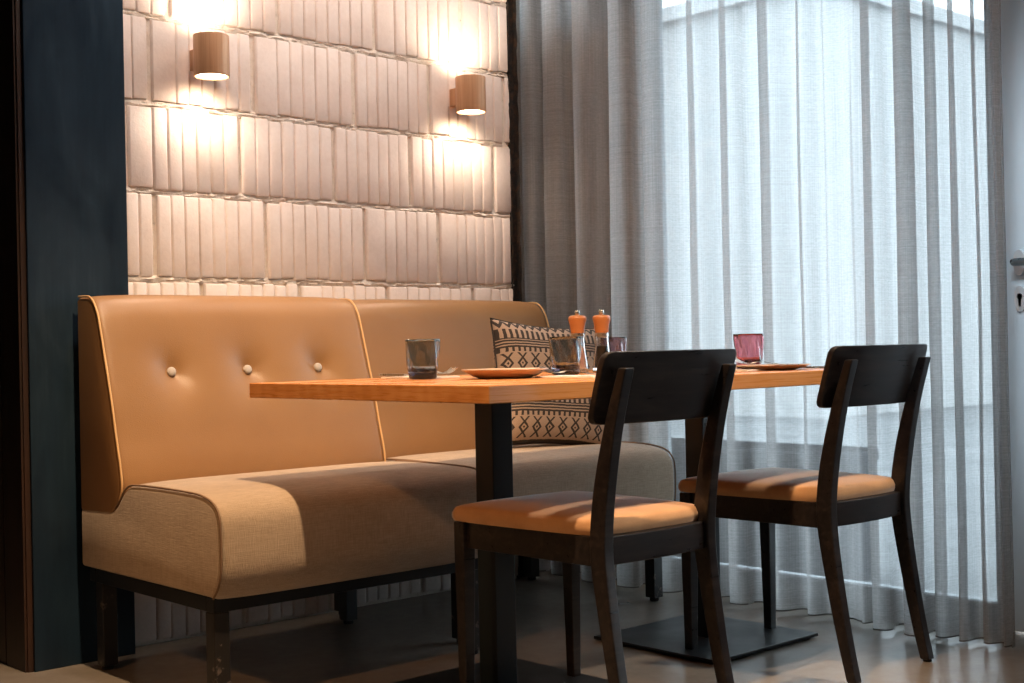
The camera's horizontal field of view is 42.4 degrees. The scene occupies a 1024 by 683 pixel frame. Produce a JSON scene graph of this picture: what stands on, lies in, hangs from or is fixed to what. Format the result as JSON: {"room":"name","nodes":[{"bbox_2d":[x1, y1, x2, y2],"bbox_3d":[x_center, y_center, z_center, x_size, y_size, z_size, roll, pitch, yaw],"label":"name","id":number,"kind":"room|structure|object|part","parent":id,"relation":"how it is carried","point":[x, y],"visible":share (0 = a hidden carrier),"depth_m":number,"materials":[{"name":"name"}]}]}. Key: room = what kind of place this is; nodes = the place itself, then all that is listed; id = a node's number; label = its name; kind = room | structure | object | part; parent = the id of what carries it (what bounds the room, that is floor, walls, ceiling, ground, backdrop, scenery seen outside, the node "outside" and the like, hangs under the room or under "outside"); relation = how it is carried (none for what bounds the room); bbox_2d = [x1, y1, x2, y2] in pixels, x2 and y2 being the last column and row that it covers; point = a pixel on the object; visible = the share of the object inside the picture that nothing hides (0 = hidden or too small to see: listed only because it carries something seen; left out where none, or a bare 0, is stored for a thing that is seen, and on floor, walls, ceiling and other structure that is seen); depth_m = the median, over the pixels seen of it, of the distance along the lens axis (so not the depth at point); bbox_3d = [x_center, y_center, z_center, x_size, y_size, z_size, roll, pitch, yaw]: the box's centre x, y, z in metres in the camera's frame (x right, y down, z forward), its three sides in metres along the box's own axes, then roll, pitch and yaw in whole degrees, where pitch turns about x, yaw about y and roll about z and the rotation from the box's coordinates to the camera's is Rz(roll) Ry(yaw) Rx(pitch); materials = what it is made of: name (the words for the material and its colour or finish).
{"room":"restaurant","nodes":[
{"label":"restaurant","id":0,"kind":"room"},
{"bbox_2d":[21,0,134,671],"bbox_3d":[-1.405,-0.586,3.793,0.280,2.900,0.715,-1,0,-42],"label":"wall pillar","id":1,"kind":"structure","parent":0,"point":[73,50],"depth_m":3.50,"materials":[{"name":"dark blue painted plaster"}]},
{"bbox_2d":[0,0,33,672],"bbox_3d":[-1.519,-0.584,3.696,0.020,2.900,0.705,-1,0,-42],"label":"trim","id":2,"kind":"structure","parent":1,"relation":"attached to","point":[16,609],"depth_m":3.46,"materials":[{"name":"black"}]},
{"bbox_2d":[123,0,518,646],"bbox_3d":[-0.651,-0.600,4.244,1.553,2.900,0.233,-1,0,-42],"label":"wall","id":3,"kind":"structure","parent":0,"point":[333,158],"depth_m":4.12,"materials":[{"name":"white tile"}]},
{"bbox_2d":[189,32,229,79],"bbox_3d":[-0.876,-0.818,3.803,0.102,0.118,0.142,-1,0,-42],"label":"wall lamp","id":4,"kind":"object","parent":3,"relation":"attached to","point":[210,55],"visible":1,"depth_m":3.75,"materials":[{"name":"orange metal"}]},
{"bbox_2d":[449,74,485,114],"bbox_3d":[-0.152,-0.830,4.460,0.102,0.118,0.142,-1,0,-42],"label":"wall lamp","id":5,"kind":"object","parent":3,"relation":"attached to","point":[468,96],"visible":1,"depth_m":4.40,"materials":[{"name":"orange metal"}]},
{"bbox_2d":[506,0,524,578],"bbox_3d":[-0.006,-0.611,4.706,0.050,2.900,0.054,-1,0,-42],"label":"trim","id":6,"kind":"structure","parent":3,"relation":"attached to","point":[515,214],"depth_m":4.71,"materials":[{"name":"black"}]},
{"bbox_2d":[0,570,1023,682],"bbox_3d":[-0.095,0.885,1.445,5.380,0.120,6.900,-1,0,-42],"label":"floor","id":7,"kind":"structure","parent":0,"point":[407,638],"depth_m":3.52,"materials":[{"name":"concrete"}]},
{"bbox_2d":[78,295,479,682],"bbox_3d":[-0.587,0.356,3.490,0.826,0.980,0.723,-1,0,-42],"label":"sofa","id":8,"kind":"object","parent":7,"relation":"on","point":[199,492],"visible":0.94,"depth_m":3.40,"materials":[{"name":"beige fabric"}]},
{"bbox_3d":[-1.057,0.736,3.448,0.040,0.215,0.040,-1,0,-42],"label":"leg","id":9,"kind":"part","parent":8,"relation":"part of","materials":[{"name":"black metal"}]},
{"bbox_3d":[-0.672,0.726,3.023,0.040,0.215,0.040,-1,0,-42],"label":"leg","id":10,"kind":"part","parent":8,"relation":"part of","materials":[{"name":"black metal"}]},
{"bbox_3d":[-0.754,0.158,3.670,0.826,0.576,0.238,-1,0,-42],"label":"backrest","id":11,"kind":"part","parent":8,"relation":"part of","materials":[{"name":"brown leather"}]},
{"bbox_3d":[-0.585,0.466,3.489,0.826,0.248,0.722,-1,0,-42],"label":"seat","id":12,"kind":"part","parent":8,"relation":"part of","materials":[{"name":"beige fabric"}]},
{"bbox_3d":[-0.597,0.601,3.505,0.802,0.035,0.648,-1,0,-42],"label":"frame","id":13,"kind":"part","parent":8,"relation":"part of","materials":[{"name":"black metal"}]},
{"bbox_3d":[-0.493,0.727,3.960,0.040,0.215,0.040,-1,0,-42],"label":"leg","id":14,"kind":"part","parent":8,"relation":"part of","materials":[{"name":"black metal"}]},
{"bbox_3d":[-0.108,0.716,3.535,0.040,0.215,0.040,-1,0,-42],"label":"leg","id":15,"kind":"part","parent":8,"relation":"part of","materials":[{"name":"black metal"}]},
{"bbox_2d":[334,299,675,642],"bbox_3d":[-0.037,0.347,4.151,0.866,0.980,0.707,-1,0,-42],"label":"sofa","id":16,"kind":"object","parent":7,"relation":"on","point":[414,431],"visible":0.4,"depth_m":4.13,"materials":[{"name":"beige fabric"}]},
{"bbox_3d":[-0.527,0.728,4.101,0.040,0.215,0.040,-1,0,-42],"label":"leg","id":17,"kind":"part","parent":16,"relation":"part of","materials":[{"name":"black metal"}]},
{"bbox_3d":[-0.191,0.149,4.317,0.866,0.576,0.238,-1,0,-42],"label":"backrest","id":18,"kind":"part","parent":16,"relation":"part of","materials":[{"name":"brown leather"}]},
{"bbox_3d":[-0.142,0.718,3.677,0.040,0.215,0.040,-1,0,-42],"label":"leg","id":19,"kind":"part","parent":16,"relation":"part of","materials":[{"name":"black metal"}]},
{"bbox_3d":[-0.031,0.457,4.146,0.866,0.248,0.696,-1,0,-42],"label":"seat","id":20,"kind":"part","parent":16,"relation":"part of","materials":[{"name":"beige fabric"}]},
{"bbox_3d":[0.067,0.718,4.640,0.040,0.215,0.040,-1,0,-42],"label":"leg","id":21,"kind":"part","parent":16,"relation":"part of","materials":[{"name":"black wood"}]},
{"bbox_2d":[490,318,603,444],"bbox_3d":[0.123,0.139,4.221,0.445,0.438,0.194,-1,0,-25],"label":"cushion","id":22,"kind":"object","parent":16,"relation":"on","point":[515,345],"visible":0.47,"depth_m":4.14,"materials":[{"name":"fabric"}]},
{"bbox_3d":[0.452,0.708,4.216,0.040,0.215,0.040,-1,0,-42],"label":"leg","id":23,"kind":"part","parent":16,"relation":"part of","materials":[{"name":"black wood"}]},
{"bbox_2d":[249,367,823,682],"bbox_3d":[0.231,0.455,3.371,1.520,0.745,0.879,-1,0,-42],"label":"dining table","id":24,"kind":"object","parent":7,"relation":"on","point":[492,399],"visible":0.64,"depth_m":3.12,"materials":[{"name":"brown wood"}]},
{"bbox_2d":[381,376,459,377],"bbox_3d":[-0.232,0.090,3.331,0.100,0.004,0.190,-1,0,-44],"label":"napkin","id":25,"kind":"object","parent":24,"relation":"on","point":[395,376],"visible":0.52,"depth_m":3.29,"materials":[{"name":"white fabric"}]},
{"bbox_2d":[379,374,408,375],"bbox_3d":[-0.264,0.084,3.322,0.020,0.005,0.222,-1,0,-42],"label":"table knife","id":26,"kind":"object","parent":25,"relation":"on","point":[379,374],"visible":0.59,"depth_m":3.35,"materials":[{"name":"grey metal"}]},
{"bbox_2d":[437,367,457,373],"bbox_3d":[-0.207,0.075,3.344,0.025,0.020,0.194,-1,0,-42],"label":"fork","id":27,"kind":"object","parent":25,"relation":"on","point":[451,369],"visible":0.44,"depth_m":3.29,"materials":[{"name":"grey metal"}]},
{"bbox_2d":[405,339,439,378],"bbox_3d":[-0.217,0.043,3.210,0.086,0.096,0.086,-1,0,-42],"label":"tumbler","id":28,"kind":"object","parent":24,"relation":"on","point":[422,355],"visible":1,"depth_m":3.18,"materials":[{"name":"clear glass"}]},
{"bbox_3d":[-0.031,0.826,3.138,0.444,0.013,0.432,-1,0,-42],"label":"plate","id":29,"kind":"part","parent":24,"relation":"part of","materials":[{"name":"black metal"}]},
{"bbox_2d":[461,368,548,378],"bbox_3d":[-0.017,0.075,3.108,0.206,0.022,0.206,-1,0,-42],"label":"plate","id":30,"kind":"object","parent":24,"relation":"on","point":[489,373],"visible":1,"depth_m":3.04,"materials":[{"name":"ceramic"}]},
{"bbox_2d":[548,336,581,374],"bbox_3d":[0.136,0.036,3.328,0.086,0.096,0.086,-1,0,-42],"label":"tumbler","id":31,"kind":"object","parent":24,"relation":"on","point":[565,352],"visible":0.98,"depth_m":3.30,"materials":[{"name":"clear glass"}]},
{"bbox_2d":[535,375,595,377],"bbox_3d":[0.154,0.080,3.040,0.100,0.004,0.190,-1,0,-42],"label":"napkin","id":32,"kind":"object","parent":24,"relation":"on","point":[552,376],"visible":0.76,"depth_m":3.02,"materials":[{"name":"white fabric"}]},
{"bbox_2d":[538,366,595,373],"bbox_3d":[0.142,0.066,3.046,0.194,0.020,0.025,-1,0,42],"label":"fork","id":33,"kind":"object","parent":32,"relation":"on","point":[547,370],"visible":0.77,"depth_m":3.07,"materials":[{"name":"grey metal"}]},
{"bbox_3d":[0.160,0.071,3.029,0.145,0.010,0.025,-1,0,42],"label":"handle","id":34,"kind":"part","parent":33,"relation":"part of","materials":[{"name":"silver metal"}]},
{"bbox_2d":[568,310,587,372],"bbox_3d":[0.178,0.000,3.563,0.054,0.168,0.054,-1,0,-42],"label":"mill","id":35,"kind":"object","parent":24,"relation":"on","point":[577,322],"visible":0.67,"depth_m":3.55,"materials":[{"name":"clear glass"}]},
{"bbox_3d":[0.178,0.032,3.563,0.053,0.092,0.053,-1,0,-42],"label":"glass","id":36,"kind":"part","parent":35,"relation":"part of","materials":[{"name":"white"}]},
{"bbox_2d":[592,310,609,371],"bbox_3d":[0.243,-0.001,3.565,0.054,0.168,0.054,-1,0,-42],"label":"mill","id":37,"kind":"object","parent":24,"relation":"on","point":[601,322],"visible":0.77,"depth_m":3.55,"materials":[{"name":"clear glass"}]},
{"bbox_3d":[0.243,0.031,3.565,0.053,0.092,0.053,-1,0,-42],"label":"glass","id":38,"kind":"part","parent":37,"relation":"part of","materials":[{"name":"white"}]},
{"bbox_2d":[608,337,626,350],"bbox_3d":[0.301,0.035,3.947,0.086,0.096,0.086,-1,0,-42],"label":"tumbler","id":39,"kind":"object","parent":24,"relation":"on","point":[615,343],"visible":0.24,"depth_m":3.91,"materials":[{"name":"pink glass"}]},
{"bbox_3d":[0.536,0.816,3.652,0.444,0.013,0.432,-1,0,-42],"label":"plate","id":40,"kind":"part","parent":24,"relation":"part of","materials":[{"name":"black metal"}]},
{"bbox_2d":[733,333,763,368],"bbox_3d":[0.659,0.027,3.675,0.085,0.096,0.086,-1,0,-42],"label":"tumbler","id":41,"kind":"object","parent":24,"relation":"on","point":[749,348],"visible":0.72,"depth_m":3.64,"materials":[{"name":"pink glass"}]},
{"bbox_2d":[735,369,763,370],"bbox_3d":[0.561,0.073,3.402,0.100,0.004,0.190,-1,0,-42],"label":"napkin","id":42,"kind":"object","parent":24,"relation":"on","point":[736,369],"visible":0.31,"depth_m":3.32,"materials":[{"name":"white fabric"}]},
{"bbox_2d":[736,364,810,369],"bbox_3d":[0.671,0.066,3.408,0.200,0.014,0.200,-1,0,-42],"label":"plate","id":43,"kind":"object","parent":24,"relation":"on","point":[748,366],"visible":0.8,"depth_m":3.34,"materials":[{"name":"ceramic"}]},
{"bbox_2d":[735,358,798,364],"bbox_3d":[0.638,0.050,3.334,0.025,0.020,0.194,-1,0,-44],"label":"fork","id":44,"kind":"object","parent":43,"relation":"on","point":[736,359],"visible":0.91,"depth_m":3.35,"materials":[{"name":"grey metal"}]},
{"bbox_3d":[0.656,0.054,3.317,0.025,0.010,0.145,-1,0,-44],"label":"handle","id":45,"kind":"part","parent":44,"relation":"part of","materials":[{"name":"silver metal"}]},
{"bbox_2d":[803,366,823,367],"bbox_3d":[0.770,0.068,3.506,0.020,0.005,0.222,-1,0,-42],"label":"table knife","id":46,"kind":"object","parent":24,"relation":"on","point":[805,366],"visible":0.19,"depth_m":3.47,"materials":[{"name":"grey metal"}]},
{"bbox_2d":[452,348,735,682],"bbox_3d":[0.190,0.424,2.944,0.426,0.805,0.546,-1,0,-42],"label":"dining chair","id":47,"kind":"object","parent":7,"relation":"on","point":[601,529],"visible":0.99,"depth_m":2.81,"materials":[{"name":"brown wood"}]},
{"bbox_3d":[-0.104,0.618,3.001,0.035,0.419,0.035,-1,0,-42],"label":"leg","id":48,"kind":"part","parent":47,"relation":"part of","materials":[{"name":"brown wood"}]},
{"bbox_3d":[0.146,0.614,3.228,0.035,0.419,0.035,-1,0,-42],"label":"leg","id":49,"kind":"part","parent":47,"relation":"part of","materials":[{"name":"brown wood"}]},
{"bbox_3d":[0.151,0.376,2.967,0.399,0.047,0.462,-1,0,-42],"label":"seat","id":50,"kind":"part","parent":47,"relation":"part of","materials":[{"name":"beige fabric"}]},
{"bbox_3d":[0.164,0.431,2.953,0.352,0.061,0.458,-1,0,-42],"label":"seat frame","id":51,"kind":"part","parent":47,"relation":"part of","materials":[{"name":"brown wood"}]},
{"bbox_3d":[0.205,0.436,2.665,0.028,0.766,0.112,-1,0,-42],"label":"leg","id":52,"kind":"part","parent":47,"relation":"part of","materials":[{"name":"brown wood"}]},
{"bbox_3d":[0.335,0.092,2.780,0.422,0.149,0.087,-1,0,-42],"label":"backrest","id":53,"kind":"part","parent":47,"relation":"part of","materials":[{"name":"brown wood"}]},
{"bbox_3d":[0.447,0.432,2.884,0.028,0.766,0.112,-1,0,-42],"label":"leg","id":54,"kind":"part","parent":47,"relation":"part of","materials":[{"name":"brown wood"}]},
{"bbox_2d":[516,0,861,621],"bbox_3d":[0.483,-0.589,4.325,0.134,2.808,1.472,-1,0,-42],"label":"curtain","id":55,"kind":"object","parent":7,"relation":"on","point":[684,165],"visible":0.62,"depth_m":4.18,"materials":[{"name":"grey fabric"}]},
{"bbox_2d":[678,344,933,682],"bbox_3d":[0.765,0.414,3.434,0.426,0.805,0.546,-1,0,-42],"label":"dining chair","id":56,"kind":"object","parent":7,"relation":"on","point":[825,499],"visible":0.98,"depth_m":3.29,"materials":[{"name":"brown wood"}]},
{"bbox_3d":[0.471,0.608,3.490,0.035,0.419,0.035,-1,0,-42],"label":"leg","id":57,"kind":"part","parent":56,"relation":"part of","materials":[{"name":"brown wood"}]},
{"bbox_3d":[0.721,0.604,3.717,0.035,0.419,0.035,-1,0,-42],"label":"leg","id":58,"kind":"part","parent":56,"relation":"part of","materials":[{"name":"brown wood"}]},
{"bbox_3d":[0.726,0.366,3.456,0.399,0.047,0.462,-1,0,-42],"label":"seat","id":59,"kind":"part","parent":56,"relation":"part of","materials":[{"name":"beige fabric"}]},
{"bbox_3d":[0.739,0.421,3.442,0.352,0.061,0.458,-1,0,-42],"label":"seat frame","id":60,"kind":"part","parent":56,"relation":"part of","materials":[{"name":"brown wood"}]},
{"bbox_3d":[0.781,0.426,3.154,0.028,0.766,0.112,-1,0,-42],"label":"leg","id":61,"kind":"part","parent":56,"relation":"part of","materials":[{"name":"brown wood"}]},
{"bbox_3d":[0.910,0.083,3.270,0.422,0.149,0.087,-1,0,-42],"label":"backrest","id":62,"kind":"part","parent":56,"relation":"part of","materials":[{"name":"brown wood"}]},
{"bbox_3d":[1.022,0.422,3.373,0.028,0.766,0.112,-1,0,-42],"label":"leg","id":63,"kind":"part","parent":56,"relation":"part of","materials":[{"name":"brown wood"}]},
{"bbox_2d":[849,0,1014,647],"bbox_3d":[1.125,-0.606,3.600,0.138,2.808,0.461,-1,0,-42],"label":"curtain","id":64,"kind":"object","parent":7,"relation":"on","point":[927,153],"visible":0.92,"depth_m":3.56,"materials":[{"name":"grey fabric"}]},
{"bbox_3d":[1.788,-0.656,3.257,0.120,2.900,6.800,-1,0,-42],"label":"wall","id":65,"kind":"structure","parent":0,"visible":0},
{"bbox_2d":[1001,0,1023,631],"bbox_3d":[1.647,-0.304,3.315,0.109,2.187,0.880,-1,0,-42],"label":"door","id":66,"kind":"structure","parent":65,"relation":"in","point":[1012,11],"depth_m":3.62,"materials":[{"name":"grey paint"}]},
{"bbox_3d":[1.402,-0.215,3.545,0.052,0.023,0.130,-1,0,-42],"label":"handle","id":67,"kind":"part","parent":66,"relation":"part of","materials":[{"name":"silver metal"}]}
]}

